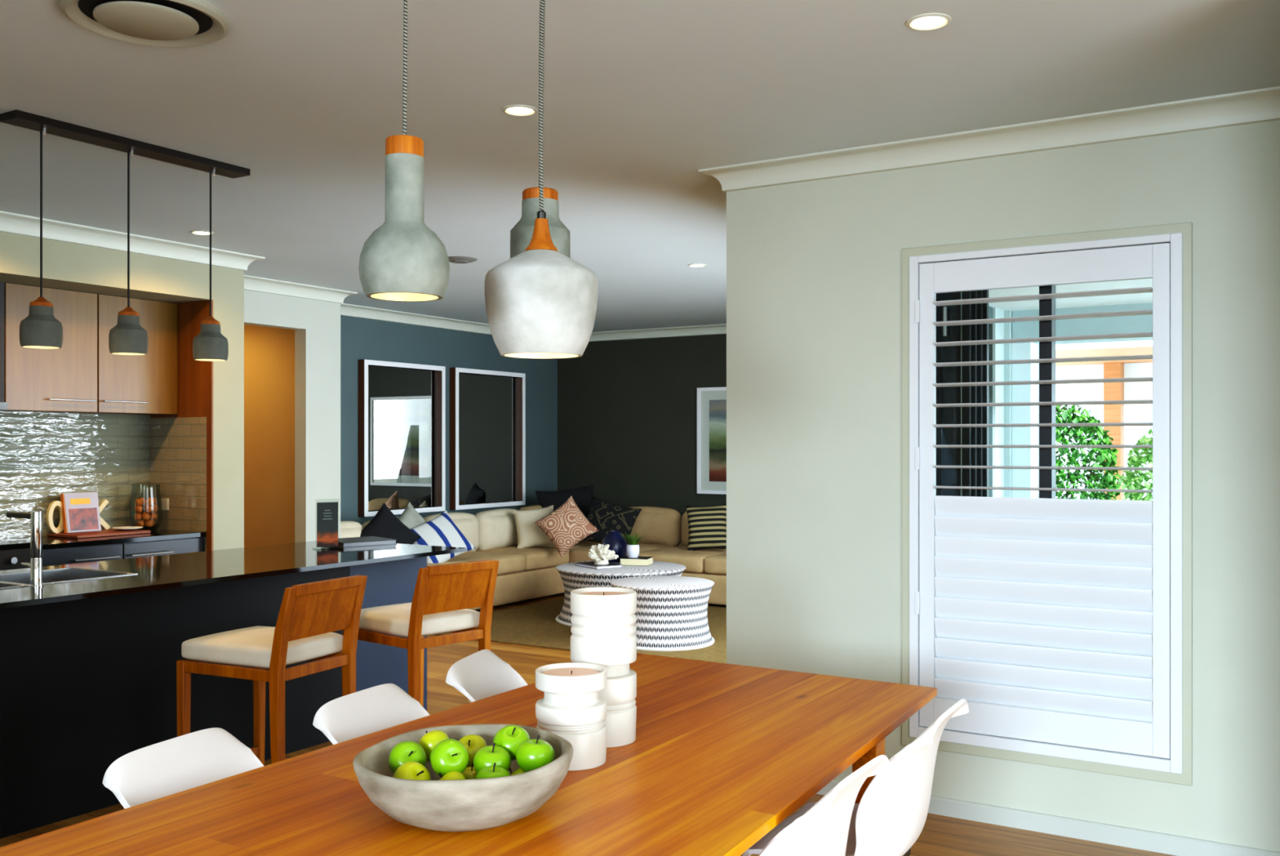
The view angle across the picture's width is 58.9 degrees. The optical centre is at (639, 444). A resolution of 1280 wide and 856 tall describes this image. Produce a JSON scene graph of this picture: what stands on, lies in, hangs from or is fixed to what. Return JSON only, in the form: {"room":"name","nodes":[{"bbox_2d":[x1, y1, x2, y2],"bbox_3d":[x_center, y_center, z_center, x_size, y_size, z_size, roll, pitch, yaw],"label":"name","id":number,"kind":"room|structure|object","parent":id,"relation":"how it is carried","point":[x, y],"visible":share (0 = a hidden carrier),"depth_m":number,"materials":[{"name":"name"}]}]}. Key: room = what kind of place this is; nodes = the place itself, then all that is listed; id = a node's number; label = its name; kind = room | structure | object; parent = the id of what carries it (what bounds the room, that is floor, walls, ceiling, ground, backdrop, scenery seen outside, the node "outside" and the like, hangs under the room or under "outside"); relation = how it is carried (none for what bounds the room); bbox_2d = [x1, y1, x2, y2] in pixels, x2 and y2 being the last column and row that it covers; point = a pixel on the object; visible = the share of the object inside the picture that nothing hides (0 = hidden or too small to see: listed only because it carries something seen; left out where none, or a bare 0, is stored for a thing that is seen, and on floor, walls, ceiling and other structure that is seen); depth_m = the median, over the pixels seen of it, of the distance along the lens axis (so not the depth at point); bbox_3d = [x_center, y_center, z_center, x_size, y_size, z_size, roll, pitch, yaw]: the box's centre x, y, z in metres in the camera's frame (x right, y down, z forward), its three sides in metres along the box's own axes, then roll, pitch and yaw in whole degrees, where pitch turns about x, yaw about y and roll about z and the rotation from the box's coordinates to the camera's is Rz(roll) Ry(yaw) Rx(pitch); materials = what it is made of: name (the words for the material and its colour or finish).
{"room":"dining room","nodes":[
{"label":"dining room","id":0,"kind":"room"},
{"bbox_2d":[0,231,213,303],"bbox_3d":[-4.937,-1.040,3.883,0.725,0.300,7.685,0,0,31],"label":"wall","id":1,"kind":"structure","parent":0,"point":[68,266],"depth_m":6.36,"materials":[{"name":"paint"}]},
{"bbox_2d":[150,266,244,551],"bbox_3d":[-2.877,0.130,7.258,0.725,2.640,0.239,0,0,31],"label":"wall","id":2,"kind":"structure","parent":0,"point":[228,283],"depth_m":7.09,"materials":[{"name":"paint"}]},
{"bbox_2d":[150,299,213,551],"bbox_3d":[-2.889,0.280,7.129,0.605,2.340,0.010,0,0,31],"label":"cabinet side panel","id":3,"kind":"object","parent":2,"relation":"attached to","point":[195,378],"depth_m":7.05,"materials":[{"name":"wood"}]},
{"bbox_2d":[244,324,294,547],"bbox_3d":[-3.785,0.130,8.771,2.400,2.640,1.630,0,0,31],"label":"wall","id":4,"kind":"structure","parent":0,"point":[268,352],"depth_m":9.06,"materials":[{"name":"paint"}]},
{"bbox_2d":[244,289,340,542],"bbox_3d":[-3.037,0.130,8.383,0.720,2.640,1.514,0,0,31],"label":"wall","id":5,"kind":"structure","parent":0,"point":[316,324],"depth_m":8.60,"materials":[{"name":"paint"}]},
{"bbox_2d":[340,315,557,525],"bbox_3d":[-1.904,0.130,10.845,0.150,2.640,3.870,0,0,31],"label":"wall","id":6,"kind":"structure","parent":0,"point":[361,339],"depth_m":10.79,"materials":[{"name":"paint"}]},
{"bbox_2d":[358,359,445,516],"bbox_3d":[-2.138,-0.054,10.241,0.080,1.359,1.042,0,0,31],"label":"wall mirror","id":7,"kind":"object","parent":6,"relation":"attached to","point":[402,406],"visible":0.94,"depth_m":10.25,"materials":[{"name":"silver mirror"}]},
{"bbox_2d":[449,367,525,510],"bbox_3d":[-1.504,-0.054,11.280,0.080,1.359,1.089,0,0,31],"label":"wall mirror","id":8,"kind":"object","parent":6,"relation":"attached to","point":[487,408],"visible":1,"depth_m":11.29,"materials":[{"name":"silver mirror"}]},
{"bbox_2d":[0,85,1279,342],"bbox_3d":[-1.288,-1.145,4.869,7.128,0.090,13.170,0,0,31],"label":"trim","id":9,"kind":"structure","parent":6,"relation":"attached to","point":[1259,105],"depth_m":4.59,"materials":[{"name":"paint"}]},
{"bbox_2d":[0,592,1174,855],"bbox_3d":[-1.181,1.500,4.880,10.900,0.100,13.300,0,0,31],"label":"floor","id":10,"kind":"structure","parent":0,"point":[940,836],"depth_m":4.31,"materials":[{"name":"brown wood"}]},
{"bbox_2d":[102,728,263,808],"bbox_3d":[-0.795,1.047,2.362,0.505,0.813,0.452,0,0,23],"label":"dining chair","id":11,"kind":"object","parent":10,"relation":"on","point":[196,759],"visible":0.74,"depth_m":2.43,"materials":[{"name":"plastic"}]},
{"bbox_2d":[0,556,426,839],"bbox_3d":[-2.797,1.010,4.127,0.725,0.880,5.130,0,0,31],"label":"kitchen island","id":12,"kind":"object","parent":10,"relation":"on","point":[86,685],"visible":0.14,"depth_m":4.59,"materials":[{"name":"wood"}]},
{"bbox_2d":[0,541,466,609],"bbox_3d":[-2.705,0.560,4.091,1.020,0.020,5.165,0,0,31],"label":"island countertop","id":13,"kind":"structure","parent":12,"relation":"on","point":[181,570],"depth_m":5.13,"materials":[{"name":"black stone"}]},
{"bbox_2d":[6,511,43,587],"bbox_3d":[-2.402,0.405,4.424,0.209,0.290,0.048,0,0,31],"label":"tap","id":14,"kind":"object","parent":13,"relation":"on","point":[35,565],"visible":1,"depth_m":4.37,"materials":[{"name":"silver metal"}]},
{"bbox_2d":[0,567,137,589],"bbox_3d":[-2.650,0.640,4.391,0.470,0.188,1.245,0,0,31],"label":"sink","id":15,"kind":"object","parent":13,"relation":"in","point":[10,580],"visible":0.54,"depth_m":4.89,"materials":[{"name":"metal"}]},
{"bbox_2d":[313,498,344,550],"bbox_3d":[-1.640,0.419,5.964,0.140,0.262,0.100,0,0,-32],"label":"stand","id":16,"kind":"object","parent":13,"relation":"on","point":[326,513],"visible":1,"depth_m":5.97,"materials":[{"name":"black paper"}]},
{"bbox_2d":[337,536,396,547],"bbox_3d":[-1.552,0.536,6.248,0.320,0.027,0.280,0,0,-41],"label":"book","id":17,"kind":"object","parent":13,"relation":"on","point":[370,540],"visible":0.74,"depth_m":6.17,"materials":[{"name":"paper"}]},
{"bbox_2d":[176,575,367,766],"bbox_3d":[-1.454,0.988,4.501,0.584,0.925,0.445,0,0,25],"label":"bar stool","id":18,"kind":"object","parent":10,"relation":"on","point":[309,613],"visible":0.9,"depth_m":4.38,"materials":[{"name":"brown wood"}]},
{"bbox_2d":[181,626,343,668],"bbox_3d":[-1.499,0.805,4.522,0.485,0.108,0.415,0,0,25],"label":"seat cushion","id":19,"kind":"object","parent":18,"relation":"on","point":[254,647],"depth_m":4.39,"materials":[{"name":"fabric"}]},
{"bbox_2d":[312,684,430,745],"bbox_3d":[-0.505,1.047,2.836,0.505,0.813,0.452,0,0,24],"label":"dining chair","id":20,"kind":"object","parent":10,"relation":"on","point":[366,712],"visible":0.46,"depth_m":2.91,"materials":[{"name":"plastic"}]},
{"bbox_2d":[342,560,499,707],"bbox_3d":[-1.003,0.988,5.192,0.584,0.925,0.445,0,0,40],"label":"bar stool","id":21,"kind":"object","parent":10,"relation":"on","point":[443,594],"visible":0.8,"depth_m":5.03,"materials":[{"name":"brown wood"}]},
{"bbox_2d":[358,602,479,637],"bbox_3d":[-1.041,0.805,5.224,0.485,0.108,0.415,0,0,40],"label":"seat cushion","id":22,"kind":"object","parent":21,"relation":"on","point":[396,620],"depth_m":5.08,"materials":[{"name":"fabric"}]},
{"bbox_2d":[0,653,937,855],"bbox_3d":[-0.150,1.075,2.475,1.175,0.750,2.410,0,0,31],"label":"dining table","id":23,"kind":"object","parent":10,"relation":"on","point":[721,755],"visible":0.65,"depth_m":2.29,"materials":[{"name":"brown wood"}]},
{"bbox_2d":[352,724,573,831],"bbox_3d":[-0.329,0.635,2.144,0.409,0.130,0.407,0,0,31],"label":"fruit bowl","id":24,"kind":"object","parent":23,"relation":"on","point":[434,804],"visible":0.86,"depth_m":1.99,"materials":[{"name":"stone"}]},
{"bbox_2d":[388,741,426,773],"bbox_3d":[-0.448,0.608,2.181,0.072,0.070,0.068,0,0,-36],"label":"apple","id":25,"kind":"object","parent":24,"relation":"in","point":[402,753],"visible":0.68,"depth_m":2.16,"materials":[{"name":"food"}]},
{"bbox_2d":[392,761,431,780],"bbox_3d":[-0.426,0.630,2.119,0.072,0.069,0.068,0,0,-32],"label":"apple","id":26,"kind":"object","parent":24,"relation":"in","point":[412,771],"visible":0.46,"depth_m":2.11,"materials":[{"name":"food"}]},
{"bbox_2d":[417,730,448,762],"bbox_3d":[-0.410,0.599,2.249,0.064,0.063,0.064,0,0,-16],"label":"apple","id":27,"kind":"object","parent":24,"relation":"in","point":[429,740],"visible":0.59,"depth_m":2.23,"materials":[{"name":"food"}]},
{"bbox_2d":[430,738,468,777],"bbox_3d":[-0.359,0.592,2.134,0.070,0.070,0.069,0,0,18],"label":"apple","id":28,"kind":"object","parent":24,"relation":"in","point":[447,756],"visible":0.92,"depth_m":2.11,"materials":[{"name":"food"}]},
{"bbox_2d":[458,734,487,767],"bbox_3d":[-0.336,0.611,2.256,0.064,0.063,0.065,0,0,-35],"label":"apple","id":29,"kind":"object","parent":24,"relation":"in","point":[473,744],"visible":0.44,"depth_m":2.24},
{"bbox_2d":[473,742,511,773],"bbox_3d":[-0.282,0.604,2.161,0.072,0.071,0.072,0,0,-29],"label":"apple","id":30,"kind":"object","parent":24,"relation":"in","point":[487,756],"visible":0.62,"depth_m":2.14,"materials":[{"name":"food"}]},
{"bbox_2d":[493,725,529,761],"bbox_3d":[-0.251,0.584,2.220,0.072,0.068,0.071,0,0,-33],"label":"apple","id":31,"kind":"object","parent":24,"relation":"in","point":[508,738],"visible":0.62,"depth_m":2.20,"materials":[{"name":"food"}]},
{"bbox_2d":[515,735,555,773],"bbox_3d":[-0.200,0.590,2.156,0.074,0.072,0.074,0,0,23],"label":"apple","id":32,"kind":"object","parent":24,"relation":"in","point":[531,754],"visible":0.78,"depth_m":2.13,"materials":[{"name":"food"}]},
{"bbox_2d":[535,662,607,771],"bbox_3d":[-0.152,0.599,2.504,0.158,0.203,0.158,0,0,31],"label":"candle holder","id":33,"kind":"object","parent":23,"relation":"on","point":[571,708],"visible":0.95,"depth_m":2.44,"materials":[{"name":"white ceramic"}]},
{"bbox_2d":[570,587,636,747],"bbox_3d":[-0.086,0.524,2.688,0.157,0.352,0.157,0,0,31],"label":"candle holder","id":34,"kind":"object","parent":23,"relation":"on","point":[603,629],"visible":0.69,"depth_m":2.62,"materials":[{"name":"white ceramic"}]},
{"bbox_2d":[445,649,528,702],"bbox_3d":[-0.279,1.047,3.379,0.505,0.813,0.452,0,0,14],"label":"dining chair","id":35,"kind":"object","parent":10,"relation":"on","point":[480,675],"visible":0.25,"depth_m":3.44,"materials":[{"name":"plastic"}]},
{"bbox_2d":[340,505,726,610],"bbox_3d":[-0.132,1.015,9.688,4.020,0.810,3.660,0,0,31],"label":"sofa","id":36,"kind":"object","parent":10,"relation":"on","point":[528,573],"visible":0.27,"depth_m":10.44,"materials":[{"name":"fabric"}]},
{"bbox_2d":[340,520,363,537],"bbox_3d":[-2.408,0.830,9.184,0.300,0.420,0.408,0,0,31],"label":"cushion","id":37,"kind":"object","parent":36,"relation":"on","point":[348,529],"depth_m":9.14,"materials":[{"name":"fabric"}]},
{"bbox_2d":[362,516,399,528],"bbox_3d":[-2.108,0.830,9.675,0.300,0.420,0.698,0,0,31],"label":"cushion","id":38,"kind":"object","parent":36,"relation":"on","point":[365,524],"depth_m":9.43,"materials":[{"name":"fabric"}]},
{"bbox_2d":[360,502,420,544],"bbox_3d":[-2.082,0.770,9.296,0.594,0.581,0.183,0,0,-31],"label":"throw pillow","id":39,"kind":"object","parent":36,"relation":"on","point":[384,524],"visible":0.51,"depth_m":9.27,"materials":[{"name":"black fabric"}]},
{"bbox_2d":[409,511,476,563],"bbox_3d":[-1.702,0.810,9.591,0.294,0.477,0.577,0,0,43],"label":"throw pillow","id":40,"kind":"object","parent":36,"relation":"on","point":[441,531],"visible":0.76,"depth_m":9.55,"materials":[{"name":"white fabric"}]},
{"bbox_2d":[423,512,479,551],"bbox_3d":[-1.733,0.830,10.290,0.300,0.420,0.698,0,0,31],"label":"cushion","id":41,"kind":"object","parent":36,"relation":"on","point":[467,523],"depth_m":10.34,"materials":[{"name":"fabric"}]},
{"bbox_2d":[448,551,524,575],"bbox_3d":[-1.528,1.075,10.165,0.760,0.196,0.725,0,0,31],"label":"seat cushion","id":42,"kind":"object","parent":36,"relation":"on","point":[510,563],"depth_m":10.07,"materials":[{"name":"fabric"}]},
{"bbox_2d":[474,508,517,550],"bbox_3d":[-1.355,0.830,10.909,0.300,0.420,0.698,0,0,31],"label":"cushion","id":43,"kind":"object","parent":36,"relation":"on","point":[497,527],"depth_m":10.70,"materials":[{"name":"fabric"}]},
{"bbox_2d":[475,546,569,570],"bbox_3d":[-1.153,1.075,10.779,0.760,0.196,0.725,0,0,31],"label":"seat cushion","id":44,"kind":"object","parent":36,"relation":"on","point":[537,557],"depth_m":10.57,"materials":[{"name":"fabric"}]},
{"bbox_2d":[512,505,554,548],"bbox_3d":[-0.992,0.790,10.774,0.433,0.418,0.197,0,0,-14],"label":"throw pillow","id":45,"kind":"object","parent":36,"relation":"on","point":[530,535],"visible":0.8,"depth_m":10.70,"materials":[{"name":"fabric"}]},
{"bbox_2d":[535,484,593,518],"bbox_3d":[-0.730,0.680,11.434,0.644,0.543,0.215,0,0,-11],"label":"throw pillow","id":46,"kind":"object","parent":36,"relation":"on","point":[582,496],"visible":0.39,"depth_m":11.40,"materials":[{"name":"black fabric"}]},
{"bbox_2d":[534,496,598,557],"bbox_3d":[-0.682,0.760,10.515,0.581,0.560,0.233,0,0,-12],"label":"throw pillow","id":47,"kind":"object","parent":36,"relation":"on","point":[566,526],"visible":1,"depth_m":10.45,"materials":[{"name":"pink fabric"}]},
{"bbox_2d":[542,540,601,551],"bbox_3d":[-0.742,1.075,11.454,0.740,0.196,0.840,0,0,31],"label":"seat cushion","id":48,"kind":"object","parent":36,"relation":"on","point":[581,544],"depth_m":11.21,"materials":[{"name":"fabric"}]},
{"bbox_2d":[582,497,641,544],"bbox_3d":[-0.296,0.770,10.936,0.597,0.523,0.238,0,0,18],"label":"throw pillow","id":49,"kind":"object","parent":36,"relation":"on","point":[606,517],"visible":0.7,"depth_m":10.88,"materials":[{"name":"black fabric"}]},
{"bbox_2d":[569,543,671,563],"bbox_3d":[-0.139,1.075,11.039,0.735,0.196,0.940,0,0,31],"label":"seat cushion","id":50,"kind":"object","parent":36,"relation":"on","point":[580,553],"depth_m":10.81,"materials":[{"name":"fabric"}]},
{"bbox_2d":[627,506,681,546],"bbox_3d":[0.088,0.830,11.334,0.715,0.420,0.300,0,0,31],"label":"cushion","id":51,"kind":"object","parent":36,"relation":"on","point":[662,526],"depth_m":11.15,"materials":[{"name":"fabric"}]},
{"bbox_2d":[638,545,726,573],"bbox_3d":[0.484,1.075,10.659,0.735,0.196,0.940,0,0,31],"label":"seat cushion","id":52,"kind":"object","parent":36,"relation":"on","point":[695,562],"depth_m":10.28,"materials":[{"name":"fabric"}]},
{"bbox_2d":[685,503,726,551],"bbox_3d":[0.627,0.770,10.489,0.426,0.453,0.190,0,0,9],"label":"throw pillow","id":53,"kind":"object","parent":36,"relation":"on","point":[707,526],"visible":0.98,"depth_m":10.43,"materials":[{"name":"fabric"}]},
{"bbox_2d":[704,553,726,575],"bbox_3d":[1.107,1.075,10.278,0.735,0.196,0.940,0,0,31],"label":"seat cushion","id":54,"kind":"object","parent":36,"relation":"on","point":[715,564],"depth_m":10.02,"materials":[{"name":"fabric"}]},
{"bbox_2d":[433,597,726,663],"bbox_3d":[0.255,1.444,8.912,3.450,0.012,2.420,0,0,31],"label":"area rug","id":55,"kind":"object","parent":10,"relation":"on","point":[534,625],"visible":0.07,"depth_m":8.76,"materials":[{"name":"carpet"}]},
{"bbox_2d":[555,560,685,626],"bbox_3d":[-0.156,1.219,9.296,1.072,0.438,1.072,0,0,-23],"label":"coffee table","id":56,"kind":"object","parent":55,"relation":"on","point":[573,577],"visible":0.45,"depth_m":9.00,"materials":[{"name":"wicker"}]},
{"bbox_2d":[576,561,622,569],"bbox_3d":[-0.338,0.988,9.274,0.240,0.024,0.340,0,0,-34],"label":"book","id":57,"kind":"object","parent":56,"relation":"on","point":[591,565],"visible":0.86,"depth_m":9.17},
{"bbox_2d":[587,544,618,564],"bbox_3d":[-0.309,0.895,9.282,0.262,0.162,0.228,0,0,-22],"label":"ornament","id":58,"kind":"object","parent":57,"relation":"on","point":[600,553],"visible":1,"depth_m":9.23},
{"bbox_2d":[601,530,626,562],"bbox_3d":[-0.220,0.869,9.659,0.230,0.262,0.230,0,0,31],"label":"vase","id":59,"kind":"object","parent":56,"relation":"on","point":[613,538],"visible":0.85,"depth_m":9.58,"materials":[{"name":"ceramic"}]},
{"bbox_2d":[610,576,714,651],"bbox_3d":[0.161,1.219,8.257,0.763,0.438,0.763,0,0,7],"label":"coffee table","id":60,"kind":"object","parent":55,"relation":"on","point":[671,613],"visible":0.76,"depth_m":7.95,"materials":[{"name":"wicker"}]},
{"bbox_2d":[759,755,890,855],"bbox_3d":[0.226,1.047,2.369,0.505,0.813,0.452,0,0,31],"label":"dining chair","id":61,"kind":"object","parent":10,"relation":"on","point":[823,830],"visible":1,"depth_m":2.20,"materials":[{"name":"plastic"}]},
{"bbox_2d":[742,698,968,855],"bbox_3d":[0.544,1.047,2.879,0.505,0.813,0.452,0,0,29],"label":"dining chair","id":62,"kind":"object","parent":10,"relation":"on","point":[891,815],"visible":0.82,"depth_m":2.68,"materials":[{"name":"plastic"}]},
{"bbox_2d":[0,0,1279,332],"bbox_3d":[-1.181,-1.250,4.880,10.900,0.120,13.300,0,0,31],"label":"ceiling","id":63,"kind":"structure","parent":0,"point":[641,97],"depth_m":3.90,"materials":[{"name":"paint"}]},
{"bbox_2d":[0,109,249,178],"bbox_3d":[-1.995,-1.165,4.486,0.110,0.050,1.020,0,0,31],"label":"ceiling bar","id":64,"kind":"object","parent":63,"relation":"attached to","point":[15,117],"visible":1,"depth_m":4.39,"materials":[{"name":"brown metal"}]},
{"bbox_2d":[19,129,62,349],"bbox_3d":[-2.207,-0.759,4.177,0.142,0.802,0.142,0,0,31],"label":"pendant","id":65,"kind":"object","parent":64,"relation":"hanging from","point":[40,329],"visible":1,"depth_m":4.14,"materials":[{"name":"concrete"}]},
{"bbox_2d":[108,151,148,355],"bbox_3d":[-2.022,-0.759,4.480,0.142,0.802,0.142,0,0,31],"label":"pendant","id":66,"kind":"object","parent":64,"relation":"hanging from","point":[127,337],"visible":1,"depth_m":4.44,"materials":[{"name":"concrete"}]},
{"bbox_2d":[192,170,228,361],"bbox_3d":[-1.822,-0.759,4.808,0.142,0.802,0.142,0,0,31],"label":"pendant","id":67,"kind":"object","parent":64,"relation":"hanging from","point":[210,344],"visible":1,"depth_m":4.77,"materials":[{"name":"concrete"}]},
{"bbox_2d":[59,0,229,47],"bbox_3d":[-1.360,-1.175,3.127,0.430,0.030,0.430,0,0,31],"label":"ceiling vent","id":68,"kind":"object","parent":63,"relation":"in","point":[155,23],"visible":1,"depth_m":3.12,"materials":[{"name":"plastic"}]},
{"bbox_2d":[358,0,449,302],"bbox_3d":[-0.440,-0.733,2.120,0.167,0.914,0.167,0,0,31],"label":"pendant lamp","id":69,"kind":"object","parent":63,"relation":"hanging from","point":[402,260],"visible":1,"depth_m":2.08,"materials":[{"name":"concrete"}]},
{"bbox_2d":[510,0,570,258],"bbox_3d":[-0.246,-0.801,2.802,0.148,0.777,0.148,0,0,31],"label":"pendant lamp","id":70,"kind":"object","parent":63,"relation":"hanging from","point":[521,235],"visible":0.52,"depth_m":2.76,"materials":[{"name":"concrete"}]},
{"bbox_2d":[484,0,598,359],"bbox_3d":[-0.216,-0.693,2.487,0.248,0.995,0.248,0,0,31],"label":"pendant lamp","id":71,"kind":"object","parent":63,"relation":"hanging from","point":[541,303],"visible":1,"depth_m":2.40,"materials":[{"name":"white concrete"}]},
{"bbox_2d":[906,13,951,30],"bbox_3d":[0.811,-1.187,3.185,0.124,0.006,0.124,0,0,31],"label":"recessed light","id":72,"kind":"object","parent":63,"relation":"in","point":[926,21],"visible":1,"depth_m":3.18,"materials":[{"name":"paint"}]},
{"bbox_2d":[557,333,726,515],"bbox_3d":[1.332,0.130,11.060,5.150,2.640,0.130,0,0,31],"label":"wall","id":73,"kind":"structure","parent":0,"point":[627,409],"depth_m":11.82,"materials":[{"name":"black paint"}]},
{"bbox_2d":[697,386,726,494],"bbox_3d":[1.025,-0.038,11.152,1.040,1.066,0.035,0,0,31],"label":"framed print","id":74,"kind":"object","parent":73,"relation":"attached to","point":[711,402],"visible":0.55,"depth_m":11.34,"materials":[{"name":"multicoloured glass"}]},
{"bbox_2d":[992,307,1012,497],"bbox_3d":[2.678,0.240,8.265,0.060,2.420,0.600,0,0,31],"label":"wall","id":75,"kind":"structure","parent":0,"point":[1001,393],"depth_m":8.15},
{"bbox_2d":[1012,302,1152,345],"bbox_3d":[4.914,-0.855,7.076,4.985,0.230,0.300,0,0,31],"label":"trim","id":76,"kind":"structure","parent":75,"relation":"attached to","point":[1140,323],"depth_m":7.98,"materials":[{"name":"paint"}]},
{"bbox_2d":[726,120,1279,852],"bbox_3d":[2.197,0.130,3.935,4.149,2.640,0.193,0,0,31],"label":"wall","id":77,"kind":"structure","parent":0,"point":[814,268],"depth_m":4.39,"materials":[{"name":"paint"}]},
{"bbox_2d":[909,232,1182,774],"bbox_3d":[1.499,0.207,4.256,0.982,1.904,0.089,0,0,31],"label":"plantation shutter","id":78,"kind":"object","parent":77,"relation":"attached to","point":[1036,614],"visible":0.93,"depth_m":4.22,"materials":[{"name":"paint"}]},
{"bbox_2d":[902,222,1192,786],"bbox_3d":[1.490,0.209,4.245,1.045,1.978,0.014,0,0,31],"label":"trim","id":79,"kind":"structure","parent":77,"relation":"attached to","point":[1185,779],"depth_m":4.10,"materials":[{"name":"paint"}]},
{"bbox_2d":[1039,284,1055,498],"bbox_3d":[1.565,0.207,4.364,0.984,1.906,0.080,0,0,31],"label":"window","id":80,"kind":"structure","parent":77,"relation":"in","point":[1046,307],"depth_m":4.33,"materials":[{"name":"black metal"}]},
{"bbox_2d":[816,779,1279,855],"bbox_3d":[1.346,1.416,4.446,2.191,0.068,0.207,0,0,31],"label":"baseboard","id":81,"kind":"structure","parent":77,"relation":"attached to","point":[1148,841],"depth_m":4.16,"materials":[{"name":"paint"}]},
{"bbox_2d":[988,306,1039,497],"bbox_3d":[1.987,0.130,7.381,0.199,2.640,5.470,0,0,31],"label":"wall","id":82,"kind":"structure","parent":0,"point":[990,308],"depth_m":8.03,"materials":[{"name":"paint"}]},
{"bbox_2d":[936,289,988,497],"bbox_3d":[1.869,0.255,6.656,0.295,2.370,0.234,0,0,31],"label":"bifold door","id":83,"kind":"structure","parent":82,"relation":"in","point":[963,374],"depth_m":6.61,"materials":[{"name":"black metal"}]},
{"bbox_2d":[988,278,1152,311],"bbox_3d":[3.883,-1.010,5.450,5.050,0.080,4.150,0,0,31],"label":"ceiling","id":84,"kind":"structure","parent":0,"point":[1139,298],"depth_m":7.43,"materials":[{"name":"paint"}]},
{"bbox_3d":[-5.200,0.280,4.044,0.110,2.340,7.685,0,0,31],"label":"wall","id":85,"kind":"structure","parent":0,"visible":0},
{"bbox_2d":[0,281,7,409],"bbox_3d":[-3.784,-0.539,5.943,0.312,0.698,0.762,0,0,31],"label":"range hood","id":86,"kind":"object","parent":85,"relation":"attached to","point":[3,406],"visible":1,"depth_m":6.19,"materials":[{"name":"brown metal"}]},
{"bbox_2d":[0,411,150,539],"bbox_3d":[-3.951,0.175,5.976,0.008,0.730,3.085,0,0,31],"label":"wall","id":87,"kind":"structure","parent":85,"relation":"attached to","point":[44,456],"depth_m":6.82,"materials":[{"name":"tile"}]},
{"bbox_2d":[0,282,97,413],"bbox_3d":[-3.440,-0.539,6.504,0.315,0.698,0.545,0,0,31],"label":"upper cabinet","id":88,"kind":"object","parent":87,"relation":"attached to","point":[64,380],"visible":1,"depth_m":6.45,"materials":[{"name":"brown wood"}]},
{"bbox_2d":[85,293,177,414],"bbox_3d":[-3.155,-0.539,6.970,0.315,0.698,0.539,0,0,31],"label":"upper cabinet","id":89,"kind":"object","parent":87,"relation":"attached to","point":[148,384],"visible":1,"depth_m":6.92,"materials":[{"name":"brown wood"}]},
{"bbox_3d":[-4.474,1.458,3.601,1.590,0.023,7.685,0,0,31],"label":"floor","id":90,"kind":"structure","parent":0,"visible":0},
{"bbox_2d":[0,539,31,570],"bbox_3d":[-3.647,0.960,5.859,0.629,0.880,0.722,0,0,31],"label":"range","id":91,"kind":"object","parent":90,"relation":"on","point":[12,553],"visible":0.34,"depth_m":5.93,"materials":[{"name":"black metal"}]},
{"bbox_2d":[42,543,122,566],"bbox_3d":[-3.339,1.010,6.426,0.584,0.880,0.550,0,0,31],"label":"base cabinet","id":92,"kind":"object","parent":90,"relation":"on","point":[111,552],"visible":0.17,"depth_m":6.31,"materials":[{"name":"laminate"}]},
{"bbox_2d":[0,528,205,550],"bbox_3d":[-3.202,0.555,6.667,0.552,0.030,1.105,0,0,31],"label":"countertop","id":93,"kind":"structure","parent":92,"relation":"on","point":[48,543],"depth_m":6.53,"materials":[{"name":"black stone"}]},
{"bbox_2d":[47,528,151,538],"bbox_3d":[-3.226,0.531,6.769,0.300,0.018,0.475,0,0,31],"label":"serving board","id":94,"kind":"object","parent":93,"relation":"on","point":[111,532],"visible":0.86,"depth_m":6.66,"materials":[{"name":"wood"}]},
{"bbox_2d":[60,492,101,533],"bbox_3d":[-3.335,0.406,6.761,0.069,0.236,0.214,0,0,33],"label":"cookbook","id":95,"kind":"object","parent":94,"relation":"on","point":[80,511],"visible":1,"depth_m":6.74,"materials":[{"name":"paper"}]},
{"bbox_2d":[68,507,98,531],"bbox_3d":[-3.314,0.445,6.753,0.001,0.130,0.175,-12,-7,33],"label":"picture","id":96,"kind":"object","parent":95,"relation":"attached to","point":[80,519],"depth_m":6.75},
{"bbox_2d":[128,484,162,531],"bbox_3d":[-3.090,0.395,7.088,0.190,0.290,0.190,0,0,31],"label":"glass vase","id":97,"kind":"object","parent":93,"relation":"on","point":[132,500],"visible":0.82,"depth_m":7.06,"materials":[{"name":"glass"}]},
{"bbox_2d":[120,537,204,559],"bbox_3d":[-3.051,1.010,6.898,0.584,0.880,0.548,0,0,31],"label":"base cabinet","id":98,"kind":"object","parent":90,"relation":"on","point":[151,548],"visible":0.21,"depth_m":6.74,"materials":[{"name":"laminate"}]},
{"bbox_3d":[11.552,1.520,13.217,10.050,0.100,25.400,0,0,31],"label":"floor","id":99,"kind":"structure","parent":0,"visible":0},
{"bbox_2d":[1011,342,1038,497],"bbox_3d":[2.834,0.365,8.316,0.148,2.210,0.290,0,0,31],"label":"porch post","id":100,"kind":"object","parent":99,"relation":"on","point":[1020,351],"visible":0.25,"depth_m":8.22,"materials":[{"name":"paint"}]},
{"bbox_2d":[1055,404,1123,500],"bbox_3d":[4.855,0.491,12.979,1.271,1.968,1.083,0,0,31],"label":"shrub","id":101,"kind":"object","parent":99,"relation":"on","point":[1107,481],"visible":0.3,"depth_m":12.65,"materials":[{"name":"green plant"}]},
{"bbox_2d":[1055,340,1152,500],"bbox_3d":[8.946,-0.015,13.314,8.600,2.970,5.750,0,0,31],"label":"house","id":102,"kind":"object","parent":99,"relation":"on","point":[1118,391],"visible":0.26,"depth_m":15.72,"materials":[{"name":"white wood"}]},
{"bbox_2d":[1120,428,1152,502],"bbox_3d":[6.338,0.559,12.761,1.768,1.838,1.067,0,0,35],"label":"shrub","id":103,"kind":"object","parent":99,"relation":"on","point":[1137,460],"visible":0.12,"depth_m":12.97,"materials":[{"name":"green plant"}]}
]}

